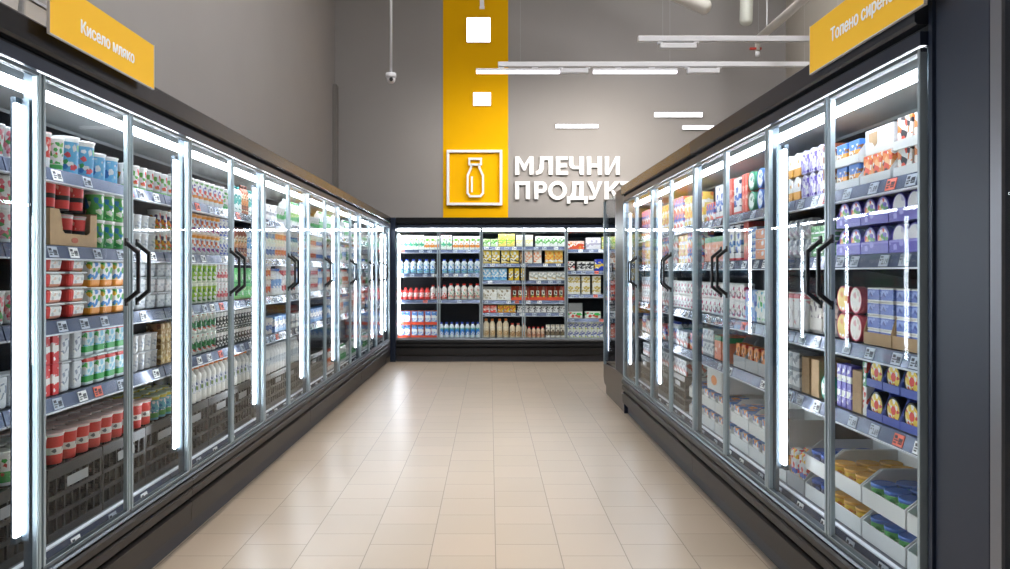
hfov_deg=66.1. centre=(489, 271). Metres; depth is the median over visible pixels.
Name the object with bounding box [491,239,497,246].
pack
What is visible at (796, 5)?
pipe
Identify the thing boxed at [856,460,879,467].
can
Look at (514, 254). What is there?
pack
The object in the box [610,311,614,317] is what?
pack
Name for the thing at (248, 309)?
coffee cup
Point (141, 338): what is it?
yogurt cup
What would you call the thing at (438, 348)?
refrigerated display case
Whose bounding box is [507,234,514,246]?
pack
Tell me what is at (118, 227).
yogurt cup
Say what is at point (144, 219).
yogurt cup
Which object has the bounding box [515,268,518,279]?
pack
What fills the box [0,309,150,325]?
shelf
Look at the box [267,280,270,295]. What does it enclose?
cup
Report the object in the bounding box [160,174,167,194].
yogurt cup
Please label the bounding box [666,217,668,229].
pack
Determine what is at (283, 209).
cup
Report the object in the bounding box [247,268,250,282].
carton
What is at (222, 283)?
yogurt cup
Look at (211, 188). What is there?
dessert cup
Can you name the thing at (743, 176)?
carton
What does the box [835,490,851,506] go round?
can
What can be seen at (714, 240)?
carton
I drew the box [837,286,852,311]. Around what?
pack
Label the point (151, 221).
yogurt cup
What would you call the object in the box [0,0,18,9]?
storage box
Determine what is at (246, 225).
shelf
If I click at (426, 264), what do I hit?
milk bottle
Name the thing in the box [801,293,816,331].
bag
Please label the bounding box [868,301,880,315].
butter block
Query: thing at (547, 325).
carton
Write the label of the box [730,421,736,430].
pack
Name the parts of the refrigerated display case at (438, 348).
panel, door, price rail, price rail, price rail, door, post, door, kick plate, door sill, panel, panel, price rail, price rail, price rail, price rail, price rail, door, glass pane, post, door, glass pane, price rail, price rail, price rail, price rail, door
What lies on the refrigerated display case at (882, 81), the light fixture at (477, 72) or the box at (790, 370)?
the box at (790, 370)
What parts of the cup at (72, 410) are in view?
lid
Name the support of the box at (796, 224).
on the box at (796, 243)
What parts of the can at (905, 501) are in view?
lid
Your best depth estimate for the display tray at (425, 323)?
11.55 m
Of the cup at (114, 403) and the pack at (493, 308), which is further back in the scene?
the pack at (493, 308)
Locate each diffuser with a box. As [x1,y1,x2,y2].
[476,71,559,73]
[556,125,597,127]
[593,71,676,73]
[655,113,701,116]
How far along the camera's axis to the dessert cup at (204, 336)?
4.39 m
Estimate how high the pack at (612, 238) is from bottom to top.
0.185 m
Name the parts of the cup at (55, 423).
lid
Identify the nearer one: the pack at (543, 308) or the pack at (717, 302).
the pack at (717, 302)
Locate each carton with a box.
[46,337,49,364]
[46,365,49,396]
[49,363,58,394]
[50,335,58,363]
[234,268,237,283]
[234,284,240,299]
[241,268,246,282]
[241,283,246,298]
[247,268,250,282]
[247,283,250,297]
[278,199,285,222]
[291,202,294,225]
[293,202,298,226]
[293,203,296,225]
[314,211,320,231]
[321,213,322,231]
[327,215,329,233]
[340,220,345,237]
[340,245,341,262]
[340,270,341,287]
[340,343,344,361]
[340,345,341,362]
[345,246,348,262]
[346,222,348,237]
[352,339,353,355]
[362,270,366,284]
[398,235,402,249]
[398,311,403,321]
[398,325,403,334]
[403,235,407,249]
[405,311,409,321]
[405,325,409,334]
[408,235,412,249]
[412,311,417,321]
[412,325,417,334]
[413,235,418,249]
[418,311,423,321]
[418,325,423,334]
[419,235,423,249]
[424,236,428,249]
[425,311,430,321]
[425,325,430,334]
[430,236,434,249]
[431,311,436,321]
[431,325,436,334]
[435,236,438,249]
[441,235,445,249]
[447,235,451,249]
[453,236,457,249]
[458,236,463,249]
[464,236,468,249]
[470,236,474,249]
[475,236,478,249]
[546,324,549,336]
[551,324,554,336]
[555,324,559,336]
[560,324,564,336]
[705,237,714,261]
[711,236,718,260]
[715,334,738,360]
[716,186,719,218]
[719,236,722,260]
[720,185,722,217]
[722,336,744,363]
[730,179,734,214]
[730,225,736,260]
[734,178,741,213]
[736,224,743,259]
[742,174,744,212]
[744,222,745,259]
[745,173,764,211]
[746,221,764,259]
[753,226,764,232]
[756,228,764,238]
[756,238,764,248]
[756,249,764,258]
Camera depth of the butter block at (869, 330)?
2.83 m
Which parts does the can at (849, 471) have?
lid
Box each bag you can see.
[789,292,800,328]
[794,293,801,330]
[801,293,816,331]
[811,225,822,256]
[822,223,842,255]
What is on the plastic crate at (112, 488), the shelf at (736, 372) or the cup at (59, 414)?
the cup at (59, 414)
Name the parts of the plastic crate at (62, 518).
label plate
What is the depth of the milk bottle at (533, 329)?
11.56 m
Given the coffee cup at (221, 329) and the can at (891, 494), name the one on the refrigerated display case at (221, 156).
the coffee cup at (221, 329)
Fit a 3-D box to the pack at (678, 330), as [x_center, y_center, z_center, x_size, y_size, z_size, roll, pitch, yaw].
[1.428,0.479,5.707,0.089,0.110,0.100,0,0,1]
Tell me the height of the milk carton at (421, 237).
0.215 m
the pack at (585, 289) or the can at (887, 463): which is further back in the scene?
the pack at (585, 289)
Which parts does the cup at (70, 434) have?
lid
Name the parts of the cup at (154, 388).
lid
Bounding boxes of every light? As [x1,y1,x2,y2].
[133,135,304,407]
[272,190,357,361]
[340,213,386,339]
[398,228,614,232]
[399,234,399,333]
[467,17,489,42]
[473,92,490,105]
[555,124,597,128]
[627,162,741,385]
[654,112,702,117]
[682,126,712,129]
[710,58,916,469]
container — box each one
[810,298,823,333]
[823,299,858,336]
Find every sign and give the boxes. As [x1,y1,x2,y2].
[47,0,153,89]
[447,150,501,205]
[515,156,619,174]
[515,181,628,203]
[809,0,926,74]
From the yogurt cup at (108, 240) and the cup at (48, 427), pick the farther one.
the yogurt cup at (108, 240)
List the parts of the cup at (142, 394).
lid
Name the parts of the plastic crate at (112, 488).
label plate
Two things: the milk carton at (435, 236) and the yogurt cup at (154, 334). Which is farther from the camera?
the milk carton at (435, 236)
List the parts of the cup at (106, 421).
lid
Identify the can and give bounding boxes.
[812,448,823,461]
[812,477,823,491]
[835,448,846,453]
[835,460,856,474]
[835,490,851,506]
[844,466,868,481]
[844,497,863,514]
[855,472,873,483]
[855,505,870,517]
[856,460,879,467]
[868,466,888,472]
[871,480,897,497]
[871,514,891,533]
[879,460,902,467]
[884,487,911,505]
[884,522,906,543]
[891,466,912,467]
[896,480,916,489]
[898,495,916,509]
[898,531,916,547]
[910,487,916,495]
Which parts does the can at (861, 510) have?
lid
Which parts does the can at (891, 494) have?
lid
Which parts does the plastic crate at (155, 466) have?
label plate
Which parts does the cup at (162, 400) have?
lid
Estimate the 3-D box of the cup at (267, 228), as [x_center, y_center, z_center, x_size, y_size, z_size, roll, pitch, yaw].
[-1.645,-0.276,5.643,0.074,0.116,0.076,0,0,-1]
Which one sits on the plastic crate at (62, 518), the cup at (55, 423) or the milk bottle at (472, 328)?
the cup at (55, 423)
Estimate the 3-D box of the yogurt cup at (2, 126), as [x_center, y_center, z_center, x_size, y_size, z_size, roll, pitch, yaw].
[-1.651,-0.436,2.570,0.077,0.111,0.078,0,0,-1]
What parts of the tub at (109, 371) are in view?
cream tub, lid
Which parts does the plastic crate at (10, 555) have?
label plate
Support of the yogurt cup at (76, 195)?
on the yogurt cup at (78, 227)
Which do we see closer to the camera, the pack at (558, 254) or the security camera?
the security camera
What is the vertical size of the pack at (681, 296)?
0.100 m
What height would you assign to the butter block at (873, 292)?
0.050 m
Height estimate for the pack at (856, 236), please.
0.095 m
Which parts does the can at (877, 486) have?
lid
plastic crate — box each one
[0,427,144,509]
[0,447,101,543]
[0,472,46,568]
[46,413,177,483]
[100,399,207,456]
[111,389,227,444]
[146,379,250,428]
[193,374,269,417]
[219,368,284,406]
[238,362,296,397]
[282,352,318,382]
[282,360,302,389]
[295,348,327,376]
[641,354,673,385]
[658,377,689,392]
[660,364,691,399]
[673,370,706,410]
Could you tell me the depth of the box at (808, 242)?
3.40 m
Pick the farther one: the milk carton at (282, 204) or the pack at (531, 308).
the pack at (531, 308)
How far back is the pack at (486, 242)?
11.55 m
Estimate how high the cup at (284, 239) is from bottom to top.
0.116 m
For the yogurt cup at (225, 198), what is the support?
on the refrigerated display case at (221, 156)
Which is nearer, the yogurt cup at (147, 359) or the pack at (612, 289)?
the yogurt cup at (147, 359)
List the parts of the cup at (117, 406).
lid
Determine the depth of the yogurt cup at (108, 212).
3.30 m
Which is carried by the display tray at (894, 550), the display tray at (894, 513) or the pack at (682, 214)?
the display tray at (894, 513)
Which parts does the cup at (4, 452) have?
lid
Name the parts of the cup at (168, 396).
lid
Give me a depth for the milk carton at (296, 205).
6.50 m
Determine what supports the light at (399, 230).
attached to the refrigerated display case at (438, 348)
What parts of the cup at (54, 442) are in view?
lid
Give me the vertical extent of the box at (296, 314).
0.110 m
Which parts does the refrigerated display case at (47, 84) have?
price rail, price rail, price rail, price rail, panel, door, post, price rail, price rail, price rail, price rail, door, price rail, door sill, panel, handle, handle, kick plate, door, post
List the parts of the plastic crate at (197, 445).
label plate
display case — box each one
[0,2,193,568]
[46,108,311,542]
[246,173,362,434]
[296,202,390,387]
[390,217,614,361]
[603,189,702,412]
[621,141,814,487]
[690,0,927,568]
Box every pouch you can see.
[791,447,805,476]
[799,452,809,479]
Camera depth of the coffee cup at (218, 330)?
4.61 m
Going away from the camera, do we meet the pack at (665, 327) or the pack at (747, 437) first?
the pack at (747, 437)
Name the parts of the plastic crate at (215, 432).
label plate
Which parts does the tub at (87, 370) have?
cream tub, lid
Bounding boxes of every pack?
[133,262,145,276]
[133,293,145,309]
[134,277,146,292]
[143,263,154,276]
[144,293,156,308]
[145,277,157,291]
[146,323,165,343]
[151,292,166,307]
[153,263,164,276]
[154,277,166,291]
[155,322,170,342]
[156,343,165,364]
[162,277,170,291]
[163,263,170,275]
[163,291,170,306]
[165,342,170,362]
[483,239,489,246]
[483,250,490,262]
[483,268,490,279]
[483,287,496,299]
[483,305,489,312]
[490,305,496,312]
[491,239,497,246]
[491,268,498,279]
[492,250,499,262]
[497,287,510,299]
[498,234,505,246]
[498,305,502,312]
[499,268,506,279]
[501,250,509,262]
[504,305,509,312]
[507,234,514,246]
[509,268,512,279]
[510,250,518,262]
[510,305,515,312]
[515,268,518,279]
[516,235,521,246]
[517,306,521,312]
[523,306,528,312]
[525,235,532,246]
[525,250,531,262]
[529,271,537,279]
[529,306,534,312]
[533,250,540,262]
[535,236,541,246]
[535,306,540,312]
[538,271,546,279]
[541,306,546,312]
[542,236,549,246]
[545,250,553,262]
[547,271,555,279]
[547,306,552,312]
[550,236,556,246]
[553,306,558,312]
[554,250,562,262]
[556,271,564,279]
[557,236,564,246]
[559,306,564,312]
[568,241,583,248]
[568,261,574,270]
[568,276,572,284]
[568,285,572,293]
[568,303,581,311]
[568,311,581,317]
[568,322,572,329]
[568,330,572,336]
[573,276,579,284]
[573,285,579,293]
[573,322,578,329]
[573,330,578,336]
[577,262,584,270]
[579,322,584,329]
[579,330,584,336]
[581,276,589,284]
[581,285,589,293]
[585,262,593,270]
[585,311,600,317]
[585,322,590,329]
[585,330,590,336]
[586,238,600,248]
[591,322,596,329]
[591,330,596,336]
[592,276,600,284]
[592,285,600,293]
[594,259,602,270]
[597,322,602,329]
[597,330,602,336]
[601,237,610,248]
[610,280,614,286]
[610,287,614,293]
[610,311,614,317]
[610,324,614,330]
[610,331,614,336]
[611,237,614,248]
[645,242,647,252]
[645,253,649,264]
[647,344,649,356]
[662,350,668,363]
[663,205,666,218]
[663,218,665,230]
[663,238,665,249]
[663,291,666,304]
[663,325,667,339]
[664,351,668,365]
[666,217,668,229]
[666,237,668,249]
[666,277,676,290]
[666,292,668,305]
[666,352,673,366]
[674,199,676,213]
[674,214,676,228]
[674,280,682,293]
[674,294,676,306]
[674,356,683,370]
[675,234,685,247]
[675,248,678,262]
[677,198,679,212]
[677,213,679,227]
[677,281,679,293]
[677,294,679,307]
[677,329,688,344]
[677,357,687,372]
[679,235,681,248]
[679,249,681,262]
[680,196,689,211]
[680,211,684,226]
[680,281,682,294]
[680,294,682,308]
[680,330,691,346]
[680,359,689,374]
[682,235,684,248]
[682,249,684,262]
[683,281,685,294]
[683,295,685,308]
[683,360,691,376]
[684,332,691,347]
[685,197,687,211]
[685,212,687,225]
[685,234,687,248]
[685,248,687,262]
[686,281,688,294]
[686,295,689,309]
[688,196,691,210]
[688,211,691,224]
[688,233,690,246]
[688,247,691,262]
[689,281,691,295]
[689,296,691,309]
[690,333,691,348]
[702,192,712,206]
[702,207,705,221]
[702,228,713,244]
[702,245,704,261]
[702,365,706,376]
[703,282,706,296]
[703,297,707,312]
[704,388,713,398]
[704,407,712,418]
[706,203,709,220]
[707,282,711,297]
[707,298,711,313]
[710,202,715,219]
[711,282,715,297]
[711,298,715,314]
[711,391,721,400]
[711,411,720,420]
[715,282,722,298]
[715,299,720,315]
[718,396,748,404]
[718,416,722,426]
[720,299,722,315]
[730,283,734,300]
[730,300,734,317]
[730,400,741,408]
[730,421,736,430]
[734,283,740,300]
[734,301,740,318]
[734,404,764,415]
[734,426,746,438]
[736,343,747,356]
[740,283,754,301]
[740,302,744,319]
[742,344,752,357]
[742,409,760,419]
[742,432,754,442]
[745,289,754,320]
[748,171,758,190]
[748,191,758,209]
[748,346,760,360]
[751,290,757,322]
[753,414,764,427]
[753,438,764,452]
[754,348,764,361]
[757,168,764,187]
[757,189,764,208]
[757,290,762,323]
[762,290,764,323]
[762,350,764,364]
[762,419,792,429]
[762,444,764,454]
[789,156,795,178]
[789,179,794,200]
[793,153,803,176]
[793,177,802,199]
[801,151,810,174]
[801,175,809,197]
[808,148,818,172]
[808,172,817,196]
[816,145,823,169]
[816,170,822,194]
[821,376,836,401]
[837,143,848,159]
[837,166,848,182]
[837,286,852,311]
[837,313,852,338]
[839,203,851,216]
[839,230,851,243]
[849,138,865,155]
[849,163,863,179]
[850,201,864,214]
[850,229,865,242]
[850,286,867,313]
[850,314,866,341]
[863,198,878,212]
[863,227,878,241]
[864,155,872,175]
[870,363,887,381]
[870,391,889,413]
[873,152,882,172]
[876,196,893,210]
[876,226,893,240]
[883,149,897,170]
[886,366,904,385]
[886,397,906,419]
[892,192,909,208]
[892,224,909,239]
[898,113,913,139]
[898,146,913,166]
[904,371,916,390]
[904,402,916,426]
[907,189,916,205]
[907,222,916,238]
[914,112,916,134]
[914,145,916,162]
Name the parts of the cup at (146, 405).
lid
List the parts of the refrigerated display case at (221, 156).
panel, price rail, price rail, price rail, price rail, door, price rail, handle, handle, kick plate, door, panel, door sill, post, price rail, price rail, price rail, price rail, door, handle, handle, door, post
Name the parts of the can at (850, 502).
lid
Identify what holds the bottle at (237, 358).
in the plastic crate at (239, 419)
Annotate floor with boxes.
[152,356,778,568]
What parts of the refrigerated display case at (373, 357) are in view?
panel, price rail, price rail, price rail, door, price rail, kick plate, handle, door, post, door sill, panel, door, handle, post, door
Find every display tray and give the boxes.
[46,208,96,246]
[398,310,411,324]
[398,325,410,336]
[411,310,424,324]
[411,325,424,336]
[424,310,436,324]
[424,325,436,336]
[511,286,528,299]
[529,286,546,299]
[546,286,563,299]
[689,378,706,396]
[689,403,703,415]
[702,392,721,410]
[702,411,717,431]
[715,395,764,420]
[715,420,733,442]
[731,400,802,431]
[731,430,756,455]
[733,336,764,369]
[745,339,764,374]
[749,409,823,444]
[749,441,814,466]
[758,343,823,377]
[779,446,812,482]
[787,447,814,495]
[805,439,896,478]
[805,474,835,509]
[835,143,865,168]
[835,169,863,190]
[835,450,916,501]
[835,487,872,535]
[836,202,869,228]
[836,226,870,254]
[860,158,897,184]
[861,197,899,225]
[861,223,899,253]
[862,469,916,529]
[862,510,916,567]
[864,315,896,347]
[867,367,887,389]
[867,388,890,422]
[883,371,905,394]
[883,393,909,429]
[889,192,916,221]
[889,222,916,252]
[892,321,916,352]
[893,134,916,150]
[893,162,916,176]
[900,379,916,400]
[900,399,916,435]
[907,504,916,536]
[907,542,916,568]
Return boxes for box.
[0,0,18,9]
[17,0,46,25]
[266,204,271,219]
[266,316,277,332]
[268,315,282,331]
[272,205,276,220]
[273,314,285,329]
[291,313,298,326]
[291,314,294,327]
[310,307,321,319]
[310,308,315,321]
[310,309,312,322]
[316,308,318,320]
[319,305,329,317]
[703,328,717,341]
[703,341,705,354]
[706,329,721,342]
[706,342,709,355]
[707,367,764,394]
[710,330,722,343]
[710,343,714,357]
[789,221,795,238]
[789,239,795,257]
[789,350,806,369]
[789,369,792,387]
[793,220,801,238]
[793,239,800,257]
[793,351,818,371]
[793,370,801,390]
[799,219,809,237]
[799,238,807,256]
[802,356,839,394]
[805,218,822,236]
[805,237,810,256]
[811,359,850,397]
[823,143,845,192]
[837,363,848,406]
[842,364,852,408]
[847,365,861,410]
[853,370,862,414]
[863,362,874,415]
[866,122,897,155]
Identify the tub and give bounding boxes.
[0,371,9,406]
[0,374,9,408]
[46,260,61,270]
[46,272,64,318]
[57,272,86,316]
[58,334,71,391]
[59,260,83,270]
[68,332,83,388]
[79,330,96,385]
[93,329,106,381]
[103,327,116,378]
[114,326,122,376]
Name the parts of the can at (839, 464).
lid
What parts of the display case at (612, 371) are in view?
corner post, door, panel, frame, panel, joint post, panel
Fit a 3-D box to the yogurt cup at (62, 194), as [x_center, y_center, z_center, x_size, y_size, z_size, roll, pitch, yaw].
[-1.664,-0.294,2.997,0.082,0.116,0.083,0,0,0]
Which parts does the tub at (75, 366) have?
cream tub, lid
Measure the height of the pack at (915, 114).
0.105 m
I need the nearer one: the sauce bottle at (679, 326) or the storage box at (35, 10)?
the storage box at (35, 10)
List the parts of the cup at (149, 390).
lid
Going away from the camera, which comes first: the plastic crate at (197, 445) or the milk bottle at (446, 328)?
the plastic crate at (197, 445)
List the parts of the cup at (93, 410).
lid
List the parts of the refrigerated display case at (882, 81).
door, handle, handle, door, kick plate, price rail, price rail, price rail, price rail, panel, post, door sill, door, price rail, handle, handle, price rail, price rail, price rail, price rail, panel, door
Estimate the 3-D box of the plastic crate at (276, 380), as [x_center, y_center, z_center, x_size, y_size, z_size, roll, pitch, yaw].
[-1.873,0.864,5.840,0.560,0.240,0.391,0,0,0]
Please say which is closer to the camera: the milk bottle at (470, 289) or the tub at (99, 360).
the tub at (99, 360)
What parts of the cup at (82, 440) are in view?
lid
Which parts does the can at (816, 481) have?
lid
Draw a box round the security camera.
[386,0,395,83]
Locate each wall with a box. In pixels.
[38,0,334,183]
[335,0,785,348]
[786,0,844,78]
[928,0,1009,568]
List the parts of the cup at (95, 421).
lid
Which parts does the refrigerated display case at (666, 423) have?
post, door, handle, handle, door, price rail, price rail, price rail, price rail, post, door sill, panel, door, handle, kick plate, handle, price rail, door, price rail, price rail, price rail, price rail, post, panel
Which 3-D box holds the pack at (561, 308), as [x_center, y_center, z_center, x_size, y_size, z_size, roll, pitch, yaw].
[1.071,0.553,11.593,0.082,0.100,0.086,0,0,0]
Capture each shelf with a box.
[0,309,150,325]
[0,366,158,411]
[60,200,215,216]
[149,300,227,308]
[156,343,239,365]
[215,217,250,229]
[238,330,284,342]
[322,241,353,249]
[400,298,478,304]
[562,316,614,321]
[673,342,719,360]
[676,270,736,275]
[706,269,804,277]
[714,223,743,236]
[720,316,804,331]
[720,361,801,391]
[754,205,840,221]
[789,268,916,278]
[800,392,916,437]
[803,332,916,353]
[837,190,911,205]
[870,267,916,277]
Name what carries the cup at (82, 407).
on the plastic crate at (112, 488)
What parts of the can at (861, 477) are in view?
lid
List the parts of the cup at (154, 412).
lid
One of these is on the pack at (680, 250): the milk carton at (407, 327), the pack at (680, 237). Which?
the pack at (680, 237)
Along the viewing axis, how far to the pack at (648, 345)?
6.82 m
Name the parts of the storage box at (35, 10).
lid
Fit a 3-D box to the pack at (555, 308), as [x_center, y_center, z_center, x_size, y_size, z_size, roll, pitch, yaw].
[0.982,0.553,11.593,0.081,0.100,0.086,0,0,1]
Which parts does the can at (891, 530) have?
lid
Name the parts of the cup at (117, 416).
lid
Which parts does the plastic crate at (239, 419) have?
label plate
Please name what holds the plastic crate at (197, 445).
on the refrigerated display case at (221, 156)
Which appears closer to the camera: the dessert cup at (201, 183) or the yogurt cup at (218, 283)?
the dessert cup at (201, 183)
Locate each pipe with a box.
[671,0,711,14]
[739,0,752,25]
[749,0,809,56]
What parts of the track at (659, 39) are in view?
rail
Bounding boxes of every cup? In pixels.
[0,123,5,155]
[0,174,9,208]
[0,208,9,241]
[0,291,5,324]
[0,430,9,437]
[0,437,9,443]
[0,442,6,447]
[0,447,9,486]
[2,290,9,323]
[3,127,9,157]
[46,132,51,166]
[46,182,55,207]
[46,416,57,421]
[46,421,67,426]
[46,425,54,430]
[46,430,64,464]
[48,412,69,417]
[50,137,64,169]
[51,135,79,173]
[52,425,77,458]
[55,184,69,210]
[55,416,79,421]
[60,408,81,413]
[61,214,73,233]
[64,187,83,212]
[65,421,89,452]
[68,412,91,417]
[72,216,85,234]
[73,405,92,409]
[78,141,94,177]
[78,416,101,447]
[80,408,102,413]
[82,401,102,405]
[84,191,103,219]
[90,412,112,442]
[91,405,112,409]
[92,220,104,247]
[93,153,105,179]
[94,398,112,402]
[101,408,122,437]
[102,401,122,405]
[103,194,114,220]
[103,221,114,248]
[105,157,118,182]
[105,394,122,398]
[112,405,133,432]
[113,196,122,222]
[113,222,122,248]
[117,163,122,184]
[122,401,142,428]
[133,165,139,187]
[133,214,141,231]
[133,232,141,249]
[133,334,144,351]
[133,335,138,353]
[133,353,138,371]
[133,387,144,391]
[133,392,148,397]
[133,394,140,398]
[133,398,151,424]
[137,352,144,369]
[137,385,151,389]
[138,168,146,189]
[138,333,151,350]
[139,215,148,232]
[139,389,155,394]
[140,233,148,250]
[143,350,150,367]
[143,394,159,419]
[144,332,157,348]
[146,170,154,191]
[147,209,161,230]
[147,387,161,391]
[148,217,155,233]
[148,234,155,250]
[150,349,157,366]
[150,392,166,416]
[153,172,161,193]
[153,385,168,389]
[154,231,161,251]
[157,389,170,413]
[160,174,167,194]
[160,211,167,230]
[160,231,167,251]
[165,212,170,231]
[166,232,170,251]
[167,176,170,195]
[192,178,193,200]
[192,213,196,233]
[192,234,196,253]
[192,264,197,282]
[192,283,197,303]
[192,315,196,333]
[192,334,197,354]
[193,179,199,202]
[196,214,201,233]
[196,234,201,253]
[196,314,201,332]
[196,333,202,353]
[197,264,202,282]
[197,283,202,302]
[198,181,204,203]
[201,215,206,234]
[201,235,206,253]
[201,314,206,331]
[201,332,206,351]
[202,264,207,281]
[202,283,207,302]
[204,182,209,204]
[205,216,210,235]
[206,236,210,254]
[206,282,216,301]
[206,313,211,330]
[206,331,211,350]
[207,264,211,281]
[207,283,212,301]
[209,184,214,205]
[209,217,215,235]
[210,236,215,254]
[211,312,215,329]
[211,330,216,349]
[212,264,216,281]
[214,186,219,206]
[215,218,219,236]
[215,237,219,254]
[215,312,219,328]
[215,329,219,348]
[216,265,219,281]
[216,282,220,300]
[218,187,223,207]
[219,219,223,236]
[219,237,223,254]
[219,265,223,281]
[219,311,222,327]
[219,328,222,347]
[220,282,223,300]
[222,238,227,255]
[222,311,225,326]
[222,327,225,346]
[223,189,227,209]
[223,220,227,237]
[223,265,226,281]
[223,282,227,300]
[226,311,227,326]
[226,327,227,345]
[235,309,237,324]
[235,325,238,342]
[238,309,240,323]
[238,324,241,341]
[241,308,243,322]
[241,323,244,341]
[244,308,246,322]
[244,323,246,340]
[246,322,249,339]
[247,307,249,321]
[266,227,268,241]
[266,242,268,257]
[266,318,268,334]
[267,266,270,279]
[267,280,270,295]
[268,227,271,242]
[268,243,271,257]
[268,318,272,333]
[271,228,274,242]
[271,243,275,258]
[274,244,277,258]
[275,229,277,242]
[275,266,283,278]
[276,229,280,243]
[277,206,279,221]
[278,244,280,258]
[279,207,281,221]
[280,230,283,243]
[281,244,283,258]
[282,208,284,222]
[282,279,283,293]
[283,230,285,244]
[283,245,285,258]
[284,279,285,293]
[292,232,294,245]
[295,233,297,245]
[295,246,297,257]
[310,217,312,229]
[312,217,314,229]
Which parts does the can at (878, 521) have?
lid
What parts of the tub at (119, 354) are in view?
cream tub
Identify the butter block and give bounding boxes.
[868,287,885,301]
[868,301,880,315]
[868,315,880,329]
[868,329,881,333]
[880,288,908,302]
[880,302,896,317]
[880,316,894,331]
[880,331,890,334]
[897,289,911,303]
[897,303,915,318]
[897,318,911,334]
[897,333,911,338]
[912,289,916,304]
[912,305,916,319]
[912,320,916,335]
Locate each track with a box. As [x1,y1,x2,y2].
[476,5,808,73]
[638,36,808,48]
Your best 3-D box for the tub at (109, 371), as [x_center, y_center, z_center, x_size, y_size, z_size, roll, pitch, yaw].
[-1.643,0.336,3.308,0.075,0.237,0.085,0,0,-1]
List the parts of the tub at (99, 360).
cream tub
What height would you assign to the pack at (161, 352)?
0.100 m
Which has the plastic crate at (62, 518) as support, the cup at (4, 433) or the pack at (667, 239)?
the cup at (4, 433)
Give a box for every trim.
[332,84,338,187]
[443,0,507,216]
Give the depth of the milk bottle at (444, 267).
11.55 m
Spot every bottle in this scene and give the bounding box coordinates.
[153,377,166,385]
[168,376,170,386]
[192,368,195,403]
[193,367,200,401]
[198,365,205,399]
[203,363,210,396]
[208,362,215,394]
[213,360,220,392]
[217,359,224,390]
[222,358,227,388]
[234,186,237,211]
[234,226,237,251]
[234,355,236,384]
[235,227,240,252]
[235,354,240,383]
[236,187,241,212]
[238,227,243,254]
[238,352,244,381]
[239,185,243,212]
[242,186,245,213]
[242,228,246,256]
[242,351,248,379]
[244,186,247,213]
[244,229,249,256]
[246,352,250,378]
[247,190,250,214]
[247,229,250,256]
[266,345,273,372]
[266,346,269,373]
[269,344,275,370]
[270,269,275,294]
[271,343,278,369]
[273,269,278,294]
[274,342,281,368]
[276,269,281,294]
[277,341,283,366]
[281,340,285,365]
[291,337,295,361]
[291,338,293,362]
[294,337,298,360]
[295,269,297,292]
[317,269,319,289]
[318,269,322,289]
[327,297,330,316]
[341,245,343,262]
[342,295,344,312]
[398,259,403,272]
[398,288,402,298]
[403,288,407,299]
[404,259,409,272]
[409,288,412,299]
[411,259,416,272]
[414,288,418,299]
[417,259,422,272]
[420,288,423,299]
[424,259,428,272]
[425,288,429,299]
[430,259,435,272]
[430,285,435,298]
[436,285,440,298]
[440,322,443,336]
[442,259,446,272]
[442,285,446,298]
[444,322,448,336]
[448,259,453,272]
[448,284,453,299]
[449,322,453,336]
[455,259,460,272]
[455,284,460,299]
[455,322,458,336]
[460,322,464,336]
[461,259,466,272]
[461,284,466,299]
[465,322,469,336]
[468,259,473,272]
[468,284,473,299]
[470,322,474,336]
[474,259,478,272]
[474,284,478,299]
[476,322,478,336]
[483,319,488,336]
[490,319,494,336]
[497,319,501,336]
[503,319,508,336]
[510,323,514,336]
[516,323,520,336]
[521,323,526,337]
[527,327,530,336]
[532,327,535,336]
[536,327,539,336]
[541,327,544,336]
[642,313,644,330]
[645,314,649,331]
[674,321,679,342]
[676,322,682,343]
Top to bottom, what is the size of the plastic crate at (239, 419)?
0.265 m
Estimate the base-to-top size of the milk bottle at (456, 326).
0.235 m
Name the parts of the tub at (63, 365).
cream tub, lid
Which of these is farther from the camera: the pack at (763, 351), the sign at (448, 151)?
the sign at (448, 151)
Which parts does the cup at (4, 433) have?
lid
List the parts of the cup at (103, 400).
lid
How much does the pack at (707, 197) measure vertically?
0.100 m
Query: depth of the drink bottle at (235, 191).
4.94 m
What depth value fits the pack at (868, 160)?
2.87 m
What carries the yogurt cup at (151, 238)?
on the refrigerated display case at (47, 84)
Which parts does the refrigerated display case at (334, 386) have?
panel, price rail, price rail, price rail, price rail, door, price rail, handle, kick plate, handle, door, panel, post, door sill, price rail, price rail, price rail, price rail, door, handle, handle, door, post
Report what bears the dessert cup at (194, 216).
on the dessert cup at (194, 236)
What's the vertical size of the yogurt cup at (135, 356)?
0.081 m
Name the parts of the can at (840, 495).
lid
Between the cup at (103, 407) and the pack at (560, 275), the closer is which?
the cup at (103, 407)
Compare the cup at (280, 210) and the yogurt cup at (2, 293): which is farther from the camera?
the cup at (280, 210)
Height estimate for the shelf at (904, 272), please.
0.096 m
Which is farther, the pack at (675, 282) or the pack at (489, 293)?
the pack at (489, 293)
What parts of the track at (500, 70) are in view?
rail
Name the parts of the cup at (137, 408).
lid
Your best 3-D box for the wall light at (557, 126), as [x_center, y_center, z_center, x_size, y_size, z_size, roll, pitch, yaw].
[1.381,-2.318,12.350,0.683,0.064,0.034,0,0,0]

